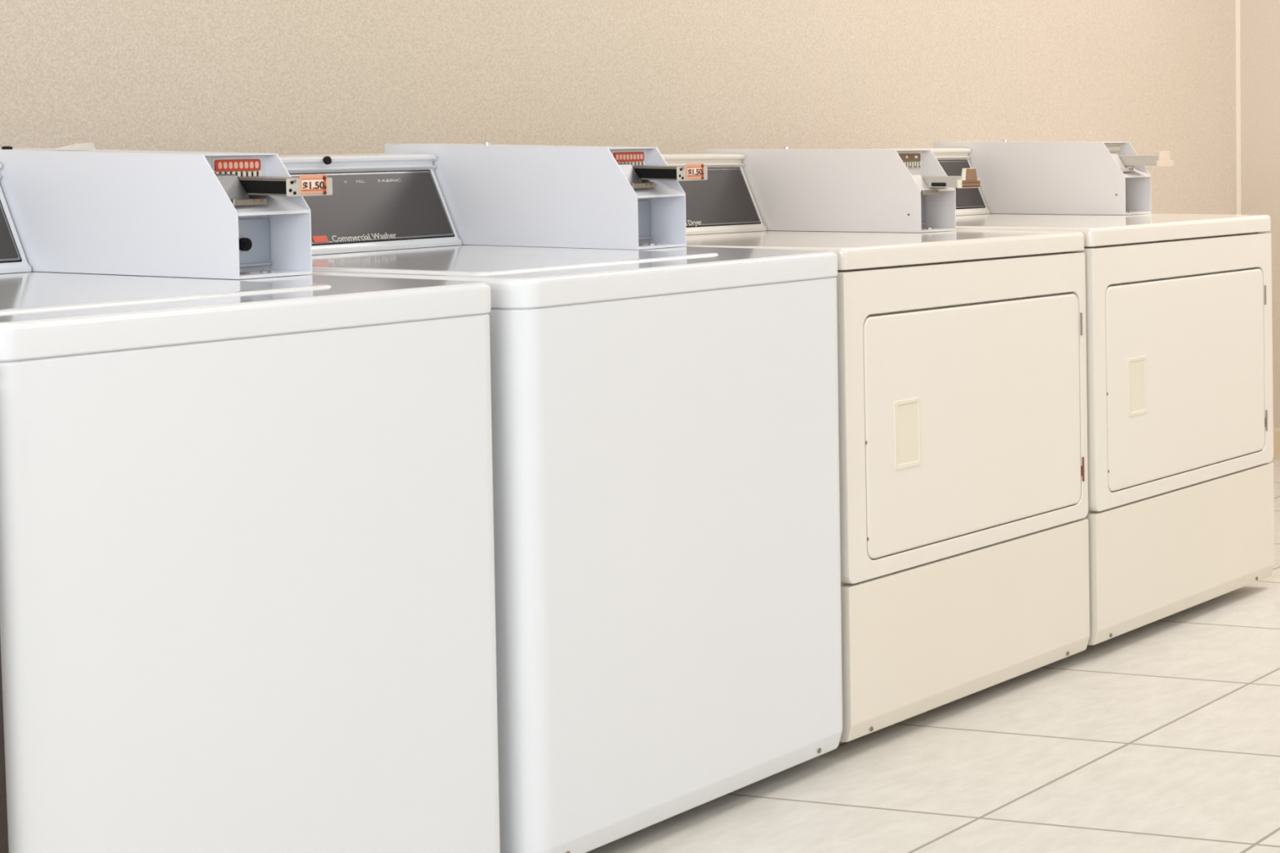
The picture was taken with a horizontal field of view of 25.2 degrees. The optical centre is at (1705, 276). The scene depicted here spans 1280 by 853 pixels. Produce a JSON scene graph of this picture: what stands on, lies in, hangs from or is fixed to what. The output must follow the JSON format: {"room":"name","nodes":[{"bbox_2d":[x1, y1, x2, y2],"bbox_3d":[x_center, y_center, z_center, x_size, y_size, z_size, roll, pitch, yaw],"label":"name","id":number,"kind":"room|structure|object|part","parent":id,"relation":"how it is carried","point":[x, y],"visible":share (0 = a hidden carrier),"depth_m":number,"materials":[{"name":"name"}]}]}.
{"room":"laundry","nodes":[
{"label":"laundry","id":0,"kind":"room"},
{"bbox_2d":[0,0,1236,214],"bbox_3d":[-2.502,-0.519,3.462,0.100,2.720,8.100,1,4,15],"label":"wall","id":1,"kind":"structure","parent":0,"point":[279,77],"depth_m":4.76,"materials":[{"name":"beige paint"}]},
{"bbox_2d":[1235,0,1240,214],"bbox_3d":[-1.394,-0.808,7.239,0.010,2.527,0.009,1,4,15],"label":"trim","id":2,"kind":"structure","parent":1,"relation":"attached to","point":[1237,2],"depth_m":7.26,"materials":[{"name":"beige"}]},
{"bbox_2d":[586,458,1279,852],"bbox_3d":[-0.113,0.875,2.888,4.880,0.050,7.900,1,4,15],"label":"floor","id":3,"kind":"structure","parent":0,"point":[1162,735],"depth_m":3.85,"materials":[{"name":"beige tile"}]},
{"bbox_2d":[0,635,8,852],"bbox_3d":[-2.088,0.487,2.251,0.640,0.779,0.612,1,4,15],"label":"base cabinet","id":4,"kind":"object","parent":3,"relation":"on","point":[4,846],"visible":1,"depth_m":2.46,"materials":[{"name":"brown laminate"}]},
{"bbox_2d":[0,146,500,852],"bbox_3d":[-2.004,0.342,2.898,0.770,0.988,0.689,2,4,16],"label":"washing machine","id":5,"kind":"object","parent":3,"relation":"on","point":[247,599],"visible":1,"depth_m":2.81,"materials":[{"name":"white metal"}]},
{"bbox_3d":[-2.274,-0.056,2.893,0.044,0.097,0.524,2,4,16],"label":"control panel","id":6,"kind":"part","parent":5,"relation":"part of","materials":[{"name":"grey metal"}]},
{"bbox_2d":[54,142,95,150],"bbox_3d":[-2.146,-0.171,3.191,0.040,0.010,0.042,2,4,16],"label":"paper slip","id":7,"kind":"object","parent":5,"relation":"on","point":[82,146],"visible":1,"depth_m":3.19,"materials":[{"name":"white paper"}]},
{"bbox_3d":[-1.976,0.019,2.808,0.476,0.004,0.499,2,4,16],"label":"loading lid","id":8,"kind":"part","parent":5,"relation":"part of","materials":[{"name":"white metal"}]},
{"bbox_3d":[-1.905,-0.081,3.137,0.002,0.151,0.110,2,4,15],"label":"plate","id":9,"kind":"part","parent":5,"relation":"part of","materials":[{"name":"white metal"}]},
{"bbox_3d":[-1.898,-0.144,3.140,0.002,0.015,0.069,2,4,16],"label":"coin plate","id":10,"kind":"part","parent":5,"relation":"part of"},
{"bbox_3d":[-1.865,-0.095,3.096,0.023,0.008,0.050,2,4,16],"label":"housing plate","id":11,"kind":"part","parent":5,"relation":"part of","materials":[{"name":"beige metal"}]},
{"bbox_3d":[-1.901,-0.043,3.143,0.005,0.063,0.098,2,4,16],"label":"vault door","id":12,"kind":"part","parent":5,"relation":"part of","materials":[{"name":"silver metal"}]},
{"bbox_3d":[-1.898,-0.014,3.142,0.006,0.004,0.095,2,4,16],"label":"door sill","id":13,"kind":"part","parent":5,"relation":"part of","materials":[{"name":"grey metal"}]},
{"bbox_3d":[-1.848,-0.117,3.125,0.113,0.022,0.053,2,4,16],"label":"slide rail","id":14,"kind":"part","parent":5,"relation":"part of","materials":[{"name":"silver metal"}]},
{"bbox_2d":[234,195,309,216],"bbox_3d":[-1.871,-0.093,3.127,0.068,0.026,0.110,2,4,16],"label":"shelf","id":15,"kind":"object","parent":5,"relation":"attached to","point":[244,205],"depth_m":3.14,"materials":[{"name":"white metal"}]},
{"bbox_3d":[-1.792,-0.115,3.116,0.003,0.023,0.070,2,4,16],"label":"slide handle","id":16,"kind":"part","parent":5,"relation":"part of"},
{"bbox_2d":[278,141,842,852],"bbox_3d":[-1.807,0.297,3.593,0.757,0.986,0.698,2,4,15],"label":"washing machine","id":17,"kind":"object","parent":3,"relation":"on","point":[665,437],"visible":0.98,"depth_m":3.48,"materials":[{"name":"white metal"}]},
{"bbox_3d":[-2.065,-0.099,3.584,0.044,0.097,0.519,2,4,15],"label":"control panel","id":18,"kind":"part","parent":17,"relation":"part of","materials":[{"name":"grey metal"}]},
{"bbox_3d":[-1.775,-0.025,3.505,0.459,0.005,0.494,2,4,15],"label":"loading lid","id":19,"kind":"part","parent":17,"relation":"part of","materials":[{"name":"white metal"}]},
{"bbox_3d":[-1.700,-0.189,3.834,0.002,0.015,0.069,2,4,15],"label":"coin plate","id":20,"kind":"part","parent":17,"relation":"part of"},
{"label":"plate","id":21,"kind":"part","parent":17,"relation":"part of","materials":[{"name":"white metal"}]},
{"bbox_3d":[-1.667,-0.142,3.791,0.023,0.008,0.050,2,4,15],"label":"housing plate","id":22,"kind":"part","parent":17,"relation":"part of","materials":[{"name":"beige metal"}]},
{"bbox_3d":[-1.703,-0.087,3.837,0.005,0.063,0.098,2,4,15],"label":"vault door","id":23,"kind":"part","parent":17,"relation":"part of","materials":[{"name":"white metal"}]},
{"bbox_3d":[-1.700,-0.059,3.837,0.006,0.005,0.095,2,4,15],"label":"door sill","id":24,"kind":"part","parent":17,"relation":"part of","materials":[{"name":"white metal"}]},
{"bbox_2d":[633,179,684,198],"bbox_3d":[-1.673,-0.138,3.821,0.068,0.026,0.110,2,4,15],"label":"shelf","id":25,"kind":"object","parent":17,"relation":"attached to","point":[642,188],"depth_m":3.83,"materials":[{"name":"white metal"}]},
{"bbox_3d":[-1.648,-0.163,3.819,0.116,0.021,0.053,2,4,15],"label":"slide rail","id":26,"kind":"part","parent":17,"relation":"part of","materials":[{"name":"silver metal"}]},
{"bbox_3d":[-1.590,-0.161,3.810,0.003,0.022,0.070,2,4,15],"label":"slide handle","id":27,"kind":"part","parent":17,"relation":"part of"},
{"bbox_2d":[661,146,1089,742],"bbox_3d":[-1.604,0.259,4.304,0.720,0.976,0.739,1,3,16],"label":"dryer","id":28,"kind":"object","parent":3,"relation":"on","point":[962,402],"visible":0.36,"depth_m":4.22,"materials":[{"name":"beige metal"}]},
{"bbox_3d":[-1.859,-0.137,4.278,0.044,0.097,0.533,1,3,16],"label":"control panel","id":29,"kind":"part","parent":28,"relation":"part of","materials":[{"name":"grey metal"}]},
{"bbox_3d":[-1.321,0.260,4.008,0.011,0.114,0.073,1,3,16],"label":"door handle","id":30,"kind":"part","parent":28,"relation":"part of","materials":[{"name":"beige plastic"}]},
{"bbox_3d":[-1.485,-0.222,4.530,0.002,0.015,0.069,1,3,16],"label":"coin plate","id":31,"kind":"part","parent":28,"relation":"part of","materials":[{"name":"brown metal"}]},
{"label":"plate","id":32,"kind":"part","parent":28,"relation":"part of","materials":[{"name":"white metal"}]},
{"bbox_3d":[-1.487,-0.125,4.531,0.005,0.063,0.098,1,3,16],"label":"vault door","id":33,"kind":"part","parent":28,"relation":"part of","materials":[{"name":"white metal"}]},
{"bbox_3d":[-1.439,-0.155,4.482,0.023,0.008,0.050,1,3,16],"label":"housing plate","id":34,"kind":"part","parent":28,"relation":"part of","materials":[{"name":"beige metal"}]},
{"bbox_2d":[920,187,954,191],"bbox_3d":[-1.458,-0.172,4.515,0.068,0.026,0.110,1,3,16],"label":"shelf","id":35,"kind":"object","parent":28,"relation":"attached to","point":[922,189],"depth_m":4.50,"materials":[{"name":"white metal"}]},
{"bbox_3d":[-1.429,-0.176,4.513,0.126,0.020,0.053,1,3,16],"label":"slide rail","id":36,"kind":"part","parent":28,"relation":"part of","materials":[{"name":"silver metal"}]},
{"bbox_3d":[-1.272,0.224,4.208,0.022,0.500,0.737,1,3,16],"label":"panel","id":37,"kind":"part","parent":28,"relation":"part of","materials":[{"name":"beige metal"}]},
{"bbox_3d":[-1.273,0.602,4.229,0.022,0.251,0.737,1,3,16],"label":"kick panel","id":38,"kind":"part","parent":28,"relation":"part of","materials":[{"name":"beige metal"}]},
{"bbox_3d":[-1.366,-0.182,4.502,0.005,0.036,0.070,1,3,16],"label":"slide handle","id":39,"kind":"part","parent":28,"relation":"part of","materials":[{"name":"beige"}]},
{"bbox_3d":[-1.267,0.245,4.221,0.020,0.393,0.660,1,3,16],"label":"door","id":40,"kind":"part","parent":28,"relation":"part of","materials":[{"name":"beige metal"}]},
{"bbox_2d":[849,138,1275,645],"bbox_3d":[-1.407,0.209,5.033,0.761,0.981,0.750,1,4,16],"label":"dryer","id":41,"kind":"object","parent":3,"relation":"on","point":[1180,515],"visible":0.3,"depth_m":4.95,"materials":[{"name":"beige metal"}]},
{"bbox_3d":[-1.679,-0.186,5.029,0.044,0.097,0.588,1,4,16],"label":"control panel","id":42,"kind":"part","parent":41,"relation":"part of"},
{"bbox_3d":[-1.295,-0.279,5.304,0.002,0.015,0.069,1,4,16],"label":"coin plate","id":43,"kind":"part","parent":41,"relation":"part of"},
{"label":"plate","id":44,"kind":"part","parent":41,"relation":"part of","materials":[{"name":"white metal"}]},
{"bbox_3d":[-1.261,-0.231,5.259,0.023,0.008,0.050,1,4,16],"label":"housing plate","id":45,"kind":"part","parent":41,"relation":"part of","materials":[{"name":"silver metal"}]},
{"bbox_2d":[1122,165,1150,177],"bbox_3d":[-1.268,-0.229,5.290,0.068,0.026,0.110,1,4,16],"label":"shelf","id":46,"kind":"object","parent":41,"relation":"attached to","point":[1128,171],"depth_m":5.31,"materials":[{"name":"white metal"}]},
{"bbox_3d":[-1.108,0.214,4.721,0.011,0.114,0.073,1,4,16],"label":"door handle","id":47,"kind":"part","parent":41,"relation":"part of","materials":[{"name":"beige plastic"}]},
{"bbox_3d":[-1.238,-0.252,5.287,0.128,0.022,0.053,1,4,16],"label":"slide rail","id":48,"kind":"part","parent":41,"relation":"part of","materials":[{"name":"silver metal"}]},
{"bbox_3d":[-1.174,-0.256,5.275,0.004,0.034,0.070,1,4,16],"label":"slide handle","id":49,"kind":"part","parent":41,"relation":"part of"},
{"bbox_3d":[-1.056,0.176,4.929,0.022,0.500,0.748,1,4,16],"label":"panel","id":50,"kind":"part","parent":41,"relation":"part of","materials":[{"name":"beige metal"}]},
{"bbox_3d":[-1.056,0.554,4.952,0.022,0.251,0.748,1,4,16],"label":"kick panel","id":51,"kind":"part","parent":41,"relation":"part of","materials":[{"name":"beige metal"}]},
{"bbox_3d":[-1.053,0.198,4.933,0.020,0.393,0.660,1,4,16],"label":"door","id":52,"kind":"part","parent":41,"relation":"part of","materials":[{"name":"beige metal"}]},
{"bbox_2d":[1240,0,1279,428],"bbox_3d":[1.015,-0.702,6.633,4.980,2.720,0.100,1,4,15],"label":"wall","id":53,"kind":"structure","parent":0,"point":[1260,20],"depth_m":7.25,"materials":[{"name":"beige paint"}]},
{"bbox_2d":[1272,427,1279,459],"bbox_3d":[0.948,0.561,6.674,4.868,0.092,0.012,1,4,15],"label":"baseboard","id":54,"kind":"structure","parent":53,"relation":"attached to","point":[1276,431],"depth_m":7.29,"materials":[{"name":"beige"}]}
]}

